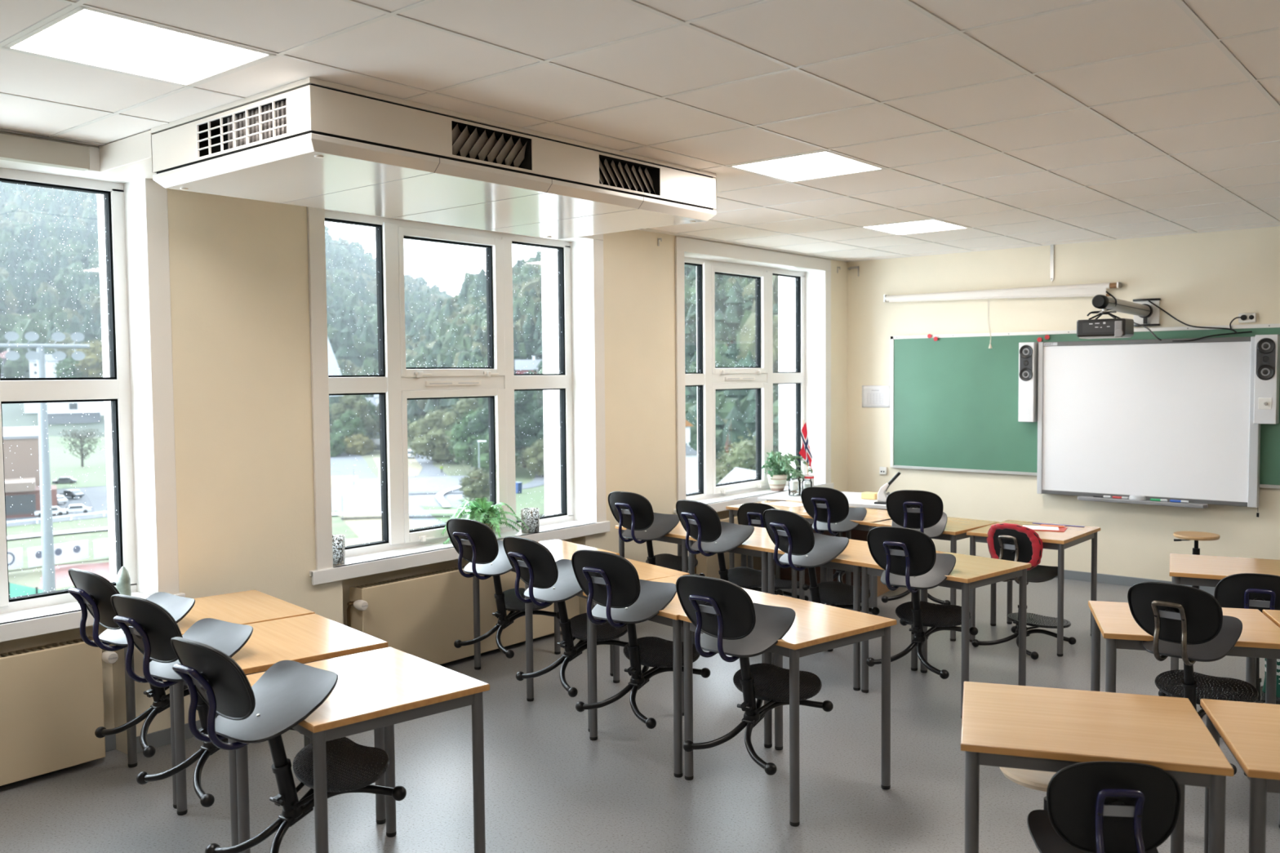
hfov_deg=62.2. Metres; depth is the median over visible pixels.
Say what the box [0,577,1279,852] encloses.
floor
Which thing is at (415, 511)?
path
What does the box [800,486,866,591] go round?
chair
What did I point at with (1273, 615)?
school desk
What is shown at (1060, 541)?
school desk
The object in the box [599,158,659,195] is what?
vent
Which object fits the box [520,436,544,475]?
leafy tree
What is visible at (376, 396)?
house
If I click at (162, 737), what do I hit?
baseboard
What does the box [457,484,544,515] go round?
lawn
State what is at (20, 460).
sports hall
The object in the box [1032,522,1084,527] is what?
ruler
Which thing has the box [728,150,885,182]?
ceiling light
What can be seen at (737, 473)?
house
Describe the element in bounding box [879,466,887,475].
socket
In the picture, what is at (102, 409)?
house
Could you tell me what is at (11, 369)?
trees
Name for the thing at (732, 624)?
chair
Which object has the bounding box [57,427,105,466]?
bare tree
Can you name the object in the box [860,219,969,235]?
ceiling light
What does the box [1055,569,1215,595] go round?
baseboard
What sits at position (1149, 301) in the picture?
cable
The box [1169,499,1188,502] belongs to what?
marker pen
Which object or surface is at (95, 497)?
parking lot
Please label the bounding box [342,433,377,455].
bush
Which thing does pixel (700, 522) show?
chair
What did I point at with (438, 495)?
kerb
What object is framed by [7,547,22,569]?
banner
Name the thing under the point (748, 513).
chair
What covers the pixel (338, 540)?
candle holder
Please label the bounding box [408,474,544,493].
path
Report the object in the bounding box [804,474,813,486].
tin can
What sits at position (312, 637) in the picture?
school desk
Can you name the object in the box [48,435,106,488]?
lawn
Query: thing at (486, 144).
vent
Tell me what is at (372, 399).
house
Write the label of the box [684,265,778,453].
trees
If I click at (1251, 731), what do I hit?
school desk
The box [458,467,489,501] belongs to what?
bush
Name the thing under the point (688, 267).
pine tree
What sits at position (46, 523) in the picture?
floodlight mast
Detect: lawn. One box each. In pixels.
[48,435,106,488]
[56,585,75,591]
[419,505,520,522]
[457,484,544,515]
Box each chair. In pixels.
[67,568,195,757]
[110,594,302,807]
[170,636,406,852]
[446,518,559,658]
[502,536,627,697]
[571,549,710,728]
[608,491,705,576]
[675,499,783,595]
[675,574,833,775]
[737,502,808,600]
[762,508,879,615]
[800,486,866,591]
[866,526,977,679]
[881,489,951,604]
[971,523,1075,659]
[1026,761,1181,852]
[1127,581,1258,774]
[1199,573,1279,737]
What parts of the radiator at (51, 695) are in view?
panel, valve knob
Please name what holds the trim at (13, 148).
attached to the wall at (239, 267)
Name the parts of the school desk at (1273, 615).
leg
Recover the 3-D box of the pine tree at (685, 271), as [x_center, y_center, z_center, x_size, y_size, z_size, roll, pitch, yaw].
[11.765,-29.848,245.957,6.076,17.081,6.276,-1,3,-7]
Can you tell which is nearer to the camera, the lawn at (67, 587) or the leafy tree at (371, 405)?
the lawn at (67, 587)
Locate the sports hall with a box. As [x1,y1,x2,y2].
[2,426,39,485]
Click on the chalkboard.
(954, 397)
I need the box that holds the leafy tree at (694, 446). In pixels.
[685,431,730,484]
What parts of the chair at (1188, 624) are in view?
mounting plate, backrest, seat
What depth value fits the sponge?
8.55 m
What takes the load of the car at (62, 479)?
on the lawn at (62, 463)
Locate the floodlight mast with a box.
[0,331,89,592]
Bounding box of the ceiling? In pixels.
[0,0,1279,262]
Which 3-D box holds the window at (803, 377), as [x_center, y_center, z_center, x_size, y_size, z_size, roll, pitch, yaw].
[0.838,-0.425,9.138,0.527,2.150,2.400,2,4,40]
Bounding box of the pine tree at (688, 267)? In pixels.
[684,264,693,277]
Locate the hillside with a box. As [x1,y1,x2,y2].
[1,353,542,437]
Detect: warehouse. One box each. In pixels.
[23,401,103,413]
[47,411,101,423]
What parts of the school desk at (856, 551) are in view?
leg, frame, leg, leg, leg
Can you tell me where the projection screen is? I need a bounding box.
[883,281,1120,348]
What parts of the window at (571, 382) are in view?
sash, sash, sill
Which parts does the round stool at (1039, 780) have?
seat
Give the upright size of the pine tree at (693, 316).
17.014 m
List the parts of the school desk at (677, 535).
leg, frame, leg, leg, leg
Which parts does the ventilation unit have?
casing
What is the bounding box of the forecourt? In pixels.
[331,475,489,526]
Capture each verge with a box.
[330,475,358,488]
[337,513,430,546]
[372,457,422,480]
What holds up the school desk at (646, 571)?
on the floor
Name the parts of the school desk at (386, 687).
leg, leg, frame, leg, leg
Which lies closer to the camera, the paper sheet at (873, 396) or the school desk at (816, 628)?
the school desk at (816, 628)
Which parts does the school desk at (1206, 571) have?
leg, frame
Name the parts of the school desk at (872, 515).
leg, frame, leg, leg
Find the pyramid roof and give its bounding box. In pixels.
[327,337,343,396]
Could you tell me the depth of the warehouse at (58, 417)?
331.11 m
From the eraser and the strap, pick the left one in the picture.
the strap
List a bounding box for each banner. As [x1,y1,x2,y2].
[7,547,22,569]
[27,539,88,567]
[93,537,109,559]
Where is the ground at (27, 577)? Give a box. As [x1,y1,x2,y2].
[6,431,544,588]
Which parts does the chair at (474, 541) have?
mounting plate, backrest, leg, seat, leg, leg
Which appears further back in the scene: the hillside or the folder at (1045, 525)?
the hillside
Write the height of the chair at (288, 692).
0.762 m
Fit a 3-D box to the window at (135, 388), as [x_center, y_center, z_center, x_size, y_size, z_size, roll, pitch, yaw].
[-3.170,-0.148,4.314,0.527,2.150,2.400,2,4,40]
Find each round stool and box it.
[999,766,1056,809]
[1173,531,1220,588]
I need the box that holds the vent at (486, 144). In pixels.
[451,121,532,170]
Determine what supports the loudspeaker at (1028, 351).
attached to the whiteboard
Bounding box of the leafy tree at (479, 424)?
[462,404,522,462]
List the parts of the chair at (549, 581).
mounting plate, backrest, leg, seat, leg, leg, leg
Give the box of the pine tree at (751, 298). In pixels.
[741,293,755,311]
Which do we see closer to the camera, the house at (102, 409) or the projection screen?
the projection screen
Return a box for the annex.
[4,477,57,518]
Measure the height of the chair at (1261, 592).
0.799 m
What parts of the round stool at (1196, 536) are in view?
lever, seat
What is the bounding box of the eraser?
[1128,494,1146,500]
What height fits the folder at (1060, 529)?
0.003 m
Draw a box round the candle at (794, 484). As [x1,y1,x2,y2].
[791,480,798,489]
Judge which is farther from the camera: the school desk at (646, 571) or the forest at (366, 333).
the forest at (366, 333)
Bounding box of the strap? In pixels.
[1049,244,1053,281]
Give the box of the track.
[38,562,110,589]
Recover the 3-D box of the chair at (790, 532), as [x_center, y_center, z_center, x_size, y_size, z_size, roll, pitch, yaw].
[0.990,0.827,6.001,0.626,0.766,0.442,-3,4,-38]
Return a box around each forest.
[0,182,486,371]
[405,249,542,425]
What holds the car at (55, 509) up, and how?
on the parking lot
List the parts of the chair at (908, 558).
leg, mounting plate, backrest, seat, leg, leg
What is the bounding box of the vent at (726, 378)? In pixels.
[724,376,755,380]
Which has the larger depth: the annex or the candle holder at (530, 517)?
the annex
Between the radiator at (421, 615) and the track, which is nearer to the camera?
the radiator at (421, 615)
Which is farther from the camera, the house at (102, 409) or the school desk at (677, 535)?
the house at (102, 409)
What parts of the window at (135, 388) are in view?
frame, sill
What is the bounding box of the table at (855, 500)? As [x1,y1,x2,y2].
[757,488,893,596]
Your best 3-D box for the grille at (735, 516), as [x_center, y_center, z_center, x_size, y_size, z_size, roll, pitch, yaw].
[0.988,0.740,9.048,0.100,0.023,1.584,2,4,40]
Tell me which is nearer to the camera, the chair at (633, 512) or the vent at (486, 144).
the vent at (486, 144)
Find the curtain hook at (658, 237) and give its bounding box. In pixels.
[657,237,662,246]
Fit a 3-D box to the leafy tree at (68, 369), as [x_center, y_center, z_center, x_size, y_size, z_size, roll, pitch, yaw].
[-220.506,-21.592,410.851,13.011,11.911,12.921,2,4,40]
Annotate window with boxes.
[0,133,185,642]
[306,206,609,585]
[673,235,833,514]
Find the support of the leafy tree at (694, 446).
on the ground at (27, 577)
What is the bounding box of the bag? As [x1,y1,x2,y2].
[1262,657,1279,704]
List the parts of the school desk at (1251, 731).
leg, frame, leg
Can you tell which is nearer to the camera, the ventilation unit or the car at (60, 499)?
the ventilation unit
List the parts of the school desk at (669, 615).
leg, frame, leg, leg, leg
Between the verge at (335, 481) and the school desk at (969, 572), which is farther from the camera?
the verge at (335, 481)
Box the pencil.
[766,499,786,501]
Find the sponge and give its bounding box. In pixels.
[861,491,878,499]
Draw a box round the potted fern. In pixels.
[440,497,528,544]
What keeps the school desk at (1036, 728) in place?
on the floor
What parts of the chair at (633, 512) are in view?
mounting plate, backrest, seat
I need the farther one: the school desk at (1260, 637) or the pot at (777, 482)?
the pot at (777, 482)
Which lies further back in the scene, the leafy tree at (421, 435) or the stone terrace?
the stone terrace
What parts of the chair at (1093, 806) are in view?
seat, mounting plate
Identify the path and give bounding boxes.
[6,510,469,539]
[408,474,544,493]
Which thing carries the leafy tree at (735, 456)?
on the ground at (27, 577)
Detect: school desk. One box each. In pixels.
[124,589,315,808]
[173,613,387,846]
[235,646,489,852]
[472,539,619,676]
[524,557,689,732]
[582,574,774,777]
[615,520,746,588]
[679,594,897,826]
[684,526,826,662]
[725,499,842,598]
[764,538,917,690]
[797,506,919,614]
[857,550,1031,718]
[868,516,999,641]
[960,681,1233,852]
[966,520,1100,656]
[1088,600,1279,828]
[1168,553,1279,670]
[1200,698,1279,852]
[1262,609,1279,704]
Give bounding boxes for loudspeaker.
[1017,342,1038,422]
[1253,334,1279,424]
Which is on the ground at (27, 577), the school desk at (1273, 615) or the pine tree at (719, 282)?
the pine tree at (719, 282)
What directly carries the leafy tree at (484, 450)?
on the ground at (27, 577)
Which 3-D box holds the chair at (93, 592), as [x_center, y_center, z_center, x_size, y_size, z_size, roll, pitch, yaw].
[-2.051,0.938,4.471,0.442,0.764,0.634,2,4,37]
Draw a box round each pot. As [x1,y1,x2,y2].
[484,521,493,531]
[767,474,786,491]
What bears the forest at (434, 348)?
on the hillside
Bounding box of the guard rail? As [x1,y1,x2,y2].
[6,511,107,524]
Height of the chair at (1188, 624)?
0.708 m
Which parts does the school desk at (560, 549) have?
leg, leg, leg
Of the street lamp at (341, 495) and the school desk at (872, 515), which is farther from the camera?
the street lamp at (341, 495)
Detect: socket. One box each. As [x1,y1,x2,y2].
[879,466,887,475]
[1088,321,1110,328]
[1229,312,1256,328]
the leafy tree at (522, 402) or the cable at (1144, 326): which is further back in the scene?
the leafy tree at (522, 402)
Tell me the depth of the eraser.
8.37 m
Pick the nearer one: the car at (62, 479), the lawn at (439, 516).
the lawn at (439, 516)
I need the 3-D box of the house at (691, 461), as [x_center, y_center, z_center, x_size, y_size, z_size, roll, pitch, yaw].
[3.468,10.371,130.727,6.900,18.800,7.900,-1,3,-8]
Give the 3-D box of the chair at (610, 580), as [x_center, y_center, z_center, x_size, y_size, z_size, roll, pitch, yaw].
[-0.023,0.904,4.786,0.442,0.770,0.609,2,4,37]
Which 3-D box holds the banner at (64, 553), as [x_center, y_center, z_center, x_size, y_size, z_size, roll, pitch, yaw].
[-67.345,14.717,123.018,0.140,2.200,7.000,1,3,32]
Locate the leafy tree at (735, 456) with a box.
[694,434,755,492]
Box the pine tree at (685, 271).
[684,266,696,275]
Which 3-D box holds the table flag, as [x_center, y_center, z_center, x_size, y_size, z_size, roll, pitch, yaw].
[1.454,0.244,9.277,0.210,0.601,0.042,-3,4,-37]
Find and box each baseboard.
[105,717,216,752]
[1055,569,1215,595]
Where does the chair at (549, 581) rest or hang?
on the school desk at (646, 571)
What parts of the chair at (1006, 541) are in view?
leg, mounting plate, backrest, leg, seat, leg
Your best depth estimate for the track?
120.24 m
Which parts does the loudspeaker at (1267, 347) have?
control plate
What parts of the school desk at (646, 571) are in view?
leg, frame, leg, leg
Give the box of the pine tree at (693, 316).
[685,298,696,327]
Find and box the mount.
[1086,291,1160,326]
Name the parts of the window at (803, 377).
sash, sash, frame, sill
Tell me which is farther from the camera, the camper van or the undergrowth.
the camper van
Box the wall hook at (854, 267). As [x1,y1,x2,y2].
[847,266,858,276]
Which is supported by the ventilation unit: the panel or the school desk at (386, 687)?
the panel
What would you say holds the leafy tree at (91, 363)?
on the hillside
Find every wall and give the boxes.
[0,132,847,754]
[847,226,1279,581]
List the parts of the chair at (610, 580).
mounting plate, backrest, leg, seat, leg, leg, leg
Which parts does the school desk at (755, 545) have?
leg, frame, leg, leg, leg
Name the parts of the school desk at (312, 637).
leg, leg, frame, leg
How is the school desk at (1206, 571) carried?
on the floor
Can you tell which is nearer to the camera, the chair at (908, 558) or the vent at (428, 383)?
the chair at (908, 558)
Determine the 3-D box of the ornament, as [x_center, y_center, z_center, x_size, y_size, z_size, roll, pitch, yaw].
[-2.451,0.735,5.034,0.098,0.150,0.057,2,4,40]
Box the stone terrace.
[370,438,380,450]
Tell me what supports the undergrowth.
on the ground at (27, 577)
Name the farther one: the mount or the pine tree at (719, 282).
the pine tree at (719, 282)
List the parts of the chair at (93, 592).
mounting plate, backrest, leg, seat, leg, leg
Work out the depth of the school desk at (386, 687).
3.56 m
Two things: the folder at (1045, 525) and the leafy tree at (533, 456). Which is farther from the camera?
the leafy tree at (533, 456)
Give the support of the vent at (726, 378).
attached to the window at (803, 377)
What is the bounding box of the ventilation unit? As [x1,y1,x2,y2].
[97,76,716,239]
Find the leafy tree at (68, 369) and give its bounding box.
[53,355,87,377]
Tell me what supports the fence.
on the lawn at (67, 587)
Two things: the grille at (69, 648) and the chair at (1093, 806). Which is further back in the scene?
the grille at (69, 648)
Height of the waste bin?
2.050 m
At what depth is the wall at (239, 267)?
5.48 m
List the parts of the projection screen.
pull cord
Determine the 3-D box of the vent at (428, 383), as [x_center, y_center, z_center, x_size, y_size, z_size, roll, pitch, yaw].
[-1.168,-0.272,6.662,0.015,0.030,0.440,2,4,40]
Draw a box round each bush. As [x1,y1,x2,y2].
[329,431,346,457]
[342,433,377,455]
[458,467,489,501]
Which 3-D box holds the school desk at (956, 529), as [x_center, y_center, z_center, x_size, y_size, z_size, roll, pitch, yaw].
[2.025,1.017,7.307,0.650,0.720,0.624,2,4,45]
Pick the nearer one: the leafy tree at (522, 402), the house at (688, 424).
the house at (688, 424)
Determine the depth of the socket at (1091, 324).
7.50 m
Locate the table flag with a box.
[799,420,813,475]
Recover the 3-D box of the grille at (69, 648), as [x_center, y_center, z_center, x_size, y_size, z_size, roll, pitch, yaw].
[-3.027,1.017,4.215,0.100,0.023,1.666,2,4,40]
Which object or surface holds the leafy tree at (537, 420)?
on the ground at (27, 577)
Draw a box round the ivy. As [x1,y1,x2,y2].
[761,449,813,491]
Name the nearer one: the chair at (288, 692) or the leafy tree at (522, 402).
the chair at (288, 692)
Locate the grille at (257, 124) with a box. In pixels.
[195,95,288,159]
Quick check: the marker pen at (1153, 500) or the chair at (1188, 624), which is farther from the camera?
the marker pen at (1153, 500)
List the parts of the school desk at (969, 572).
leg, leg, frame, leg, leg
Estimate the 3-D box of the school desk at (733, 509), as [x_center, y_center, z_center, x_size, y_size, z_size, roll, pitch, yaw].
[1.132,0.978,8.254,0.624,0.720,0.678,-3,4,-43]
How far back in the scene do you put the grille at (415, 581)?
6.23 m
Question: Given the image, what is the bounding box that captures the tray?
[1077,495,1208,508]
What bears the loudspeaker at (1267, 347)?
attached to the whiteboard
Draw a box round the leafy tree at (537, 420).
[515,404,543,455]
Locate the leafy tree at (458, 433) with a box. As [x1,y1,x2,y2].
[445,408,488,471]
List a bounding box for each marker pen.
[1093,494,1111,497]
[1112,496,1128,499]
[1150,498,1168,502]
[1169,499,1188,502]
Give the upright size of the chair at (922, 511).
0.767 m
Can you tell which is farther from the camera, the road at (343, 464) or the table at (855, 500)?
the road at (343, 464)
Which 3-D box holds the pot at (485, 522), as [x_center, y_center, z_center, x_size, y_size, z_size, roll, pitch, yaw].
[-0.992,0.660,6.758,0.152,0.104,0.152,2,4,40]
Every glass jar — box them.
[788,477,800,496]
[801,478,812,490]
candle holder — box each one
[332,534,345,565]
[520,507,539,533]
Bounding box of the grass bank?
[6,510,359,570]
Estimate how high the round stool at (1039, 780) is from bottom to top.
0.504 m
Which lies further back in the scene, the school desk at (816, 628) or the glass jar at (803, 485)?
the glass jar at (803, 485)
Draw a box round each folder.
[1033,527,1067,532]
[1040,524,1065,527]
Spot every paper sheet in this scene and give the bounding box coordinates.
[766,501,803,506]
[862,385,889,408]
[1022,524,1058,530]
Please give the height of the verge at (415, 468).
0.001 m
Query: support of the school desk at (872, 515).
on the floor
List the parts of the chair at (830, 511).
mounting plate, leg, backrest, seat, leg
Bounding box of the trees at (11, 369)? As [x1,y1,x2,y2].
[0,351,409,439]
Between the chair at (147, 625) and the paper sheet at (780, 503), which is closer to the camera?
the chair at (147, 625)
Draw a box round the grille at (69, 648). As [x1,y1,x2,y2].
[0,636,93,657]
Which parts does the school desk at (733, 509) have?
leg, frame, leg, leg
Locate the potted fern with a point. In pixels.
(482, 511)
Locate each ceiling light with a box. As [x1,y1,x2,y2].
[1,5,276,86]
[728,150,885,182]
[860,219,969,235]
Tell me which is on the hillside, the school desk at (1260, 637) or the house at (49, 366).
the house at (49, 366)
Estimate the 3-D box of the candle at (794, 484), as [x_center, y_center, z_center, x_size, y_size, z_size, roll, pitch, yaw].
[1.292,0.492,8.872,0.062,0.070,0.062,2,4,40]
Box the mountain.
[14,206,88,313]
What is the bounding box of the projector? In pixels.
[1076,312,1133,338]
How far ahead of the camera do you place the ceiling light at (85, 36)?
3.38 m
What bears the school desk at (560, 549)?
on the floor
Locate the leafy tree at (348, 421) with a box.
[329,408,368,441]
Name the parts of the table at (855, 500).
panel, panel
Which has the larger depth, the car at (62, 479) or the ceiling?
the car at (62, 479)
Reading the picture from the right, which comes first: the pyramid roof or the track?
the pyramid roof
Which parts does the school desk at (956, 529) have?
leg, frame, leg, leg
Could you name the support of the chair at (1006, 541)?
on the floor
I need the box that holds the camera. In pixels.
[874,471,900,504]
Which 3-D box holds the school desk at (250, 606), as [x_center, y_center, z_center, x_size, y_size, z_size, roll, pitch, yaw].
[-1.889,1.180,4.750,0.624,0.720,0.678,-3,4,-41]
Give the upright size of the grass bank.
0.700 m
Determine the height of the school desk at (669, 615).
0.720 m
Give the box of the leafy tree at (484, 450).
[471,432,521,473]
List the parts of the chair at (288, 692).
mounting plate, backrest, leg, seat, leg, leg, leg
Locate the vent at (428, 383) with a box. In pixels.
[425,380,480,386]
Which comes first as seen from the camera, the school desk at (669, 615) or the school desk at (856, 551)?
the school desk at (669, 615)
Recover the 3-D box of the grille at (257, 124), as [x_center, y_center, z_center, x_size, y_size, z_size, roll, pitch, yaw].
[-1.486,-1.129,4.053,0.653,0.138,0.091,2,4,40]
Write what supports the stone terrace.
on the road at (343, 464)
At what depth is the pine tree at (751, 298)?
212.90 m
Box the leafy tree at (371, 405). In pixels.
[350,394,379,426]
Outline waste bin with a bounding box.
[515,481,522,493]
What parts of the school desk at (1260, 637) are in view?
leg, leg, frame, leg, leg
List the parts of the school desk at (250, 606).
leg, leg, leg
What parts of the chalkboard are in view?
rail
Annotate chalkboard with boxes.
[889,323,1279,488]
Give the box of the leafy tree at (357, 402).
[328,395,378,433]
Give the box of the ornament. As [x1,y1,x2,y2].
[115,565,131,595]
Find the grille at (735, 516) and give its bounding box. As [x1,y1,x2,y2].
[719,515,737,519]
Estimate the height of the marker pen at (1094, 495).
0.019 m
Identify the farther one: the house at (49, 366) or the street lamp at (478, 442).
the house at (49, 366)
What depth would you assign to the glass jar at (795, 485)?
8.85 m
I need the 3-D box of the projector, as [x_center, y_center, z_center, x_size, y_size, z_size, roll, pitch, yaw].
[3.320,-0.723,7.580,0.330,0.183,0.248,2,4,40]
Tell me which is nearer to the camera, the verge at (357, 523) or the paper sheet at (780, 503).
the paper sheet at (780, 503)
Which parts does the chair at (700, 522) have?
mounting plate, backrest, seat, leg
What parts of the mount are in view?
wall plate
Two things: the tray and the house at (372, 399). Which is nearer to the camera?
the tray
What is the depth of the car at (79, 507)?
170.15 m
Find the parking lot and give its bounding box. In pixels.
[6,485,107,526]
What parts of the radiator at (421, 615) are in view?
valve knob, panel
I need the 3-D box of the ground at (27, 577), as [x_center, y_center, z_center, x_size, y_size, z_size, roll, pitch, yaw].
[-35.103,-29.752,234.154,345.674,80.432,348.137,2,4,40]
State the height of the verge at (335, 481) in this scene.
0.001 m
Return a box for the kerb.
[435,485,460,506]
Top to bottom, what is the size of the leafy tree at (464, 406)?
17.984 m
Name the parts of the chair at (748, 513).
mounting plate, backrest, leg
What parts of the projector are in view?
socket panel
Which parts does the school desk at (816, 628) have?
leg, leg, frame, leg, leg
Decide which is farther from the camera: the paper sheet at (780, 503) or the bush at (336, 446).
the bush at (336, 446)
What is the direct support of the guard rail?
on the parking lot
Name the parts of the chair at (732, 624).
mounting plate, backrest, leg, seat, leg, leg, leg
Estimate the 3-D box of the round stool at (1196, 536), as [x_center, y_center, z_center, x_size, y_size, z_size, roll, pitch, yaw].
[4.085,1.059,7.786,0.542,0.549,0.520,2,4,40]
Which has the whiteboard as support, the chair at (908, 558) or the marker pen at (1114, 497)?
the marker pen at (1114, 497)
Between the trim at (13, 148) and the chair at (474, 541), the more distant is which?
the chair at (474, 541)
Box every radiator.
[0,635,118,786]
[346,565,579,665]
[694,515,761,578]
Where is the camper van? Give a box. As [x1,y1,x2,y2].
[408,449,414,457]
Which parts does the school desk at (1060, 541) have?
leg, leg, frame, leg, leg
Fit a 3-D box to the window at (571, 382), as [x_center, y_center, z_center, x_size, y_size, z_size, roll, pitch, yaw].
[-1.189,-0.285,6.699,0.527,2.150,2.400,2,4,40]
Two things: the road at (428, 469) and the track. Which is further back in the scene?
the road at (428, 469)
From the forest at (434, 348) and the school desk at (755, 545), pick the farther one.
the forest at (434, 348)
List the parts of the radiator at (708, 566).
panel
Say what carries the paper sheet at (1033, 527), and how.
on the folder at (1060, 529)
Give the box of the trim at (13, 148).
[0,133,89,170]
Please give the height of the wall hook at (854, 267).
0.097 m
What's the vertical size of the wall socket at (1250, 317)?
0.121 m
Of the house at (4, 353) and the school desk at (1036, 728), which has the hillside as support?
the house at (4, 353)
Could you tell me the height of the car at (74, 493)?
1.450 m
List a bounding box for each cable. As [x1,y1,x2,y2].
[1133,322,1252,342]
[1148,300,1236,333]
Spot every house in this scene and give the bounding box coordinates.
[0,348,26,377]
[27,354,62,377]
[100,407,104,414]
[365,397,376,405]
[373,394,378,406]
[514,355,542,373]
[685,419,693,446]
[685,444,697,493]
[717,466,755,484]
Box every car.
[34,506,66,516]
[52,476,76,484]
[57,494,67,503]
[59,488,84,498]
[62,503,91,515]
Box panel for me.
[152,133,715,239]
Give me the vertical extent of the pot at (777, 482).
0.143 m
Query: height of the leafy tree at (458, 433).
15.609 m
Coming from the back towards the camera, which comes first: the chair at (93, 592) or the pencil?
the pencil
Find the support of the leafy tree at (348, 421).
on the ground at (27, 577)
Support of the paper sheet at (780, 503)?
on the school desk at (733, 509)
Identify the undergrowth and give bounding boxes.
[697,384,778,478]
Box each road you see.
[330,451,446,526]
[408,447,447,477]
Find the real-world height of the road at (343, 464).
10.873 m
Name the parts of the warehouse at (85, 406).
pane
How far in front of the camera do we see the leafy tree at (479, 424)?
233.08 m
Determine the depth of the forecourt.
192.15 m
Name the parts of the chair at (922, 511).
leg, mounting plate, backrest, seat, leg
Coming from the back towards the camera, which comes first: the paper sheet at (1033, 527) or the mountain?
the mountain
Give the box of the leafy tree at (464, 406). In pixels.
[437,397,484,462]
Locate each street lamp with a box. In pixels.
[341,494,346,520]
[477,440,486,470]
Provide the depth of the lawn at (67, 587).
110.45 m
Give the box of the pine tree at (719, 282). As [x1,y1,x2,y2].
[715,274,727,285]
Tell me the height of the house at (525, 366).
18.300 m
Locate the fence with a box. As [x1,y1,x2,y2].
[8,581,42,597]
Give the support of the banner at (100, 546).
on the grass bank
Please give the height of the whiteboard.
1.350 m
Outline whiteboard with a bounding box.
[1036,336,1260,517]
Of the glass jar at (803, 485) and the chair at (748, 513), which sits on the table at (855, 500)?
the glass jar at (803, 485)
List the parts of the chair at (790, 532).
mounting plate, backrest, seat, leg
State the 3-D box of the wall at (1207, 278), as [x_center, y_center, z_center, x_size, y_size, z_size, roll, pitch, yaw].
[4.904,-0.200,7.919,8.369,3.076,0.250,2,4,40]
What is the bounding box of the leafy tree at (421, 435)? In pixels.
[407,405,460,464]
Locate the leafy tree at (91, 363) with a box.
[66,337,102,377]
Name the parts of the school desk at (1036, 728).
leg, frame, leg, leg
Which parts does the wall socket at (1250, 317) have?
plate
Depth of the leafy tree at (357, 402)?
306.75 m
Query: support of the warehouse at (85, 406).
on the hillside
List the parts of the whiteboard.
frame, name plate, frame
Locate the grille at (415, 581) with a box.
[354,565,465,588]
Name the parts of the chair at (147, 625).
mounting plate, backrest, leg, seat, leg, leg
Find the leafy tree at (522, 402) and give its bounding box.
[514,390,542,467]
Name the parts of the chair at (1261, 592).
backrest, mounting plate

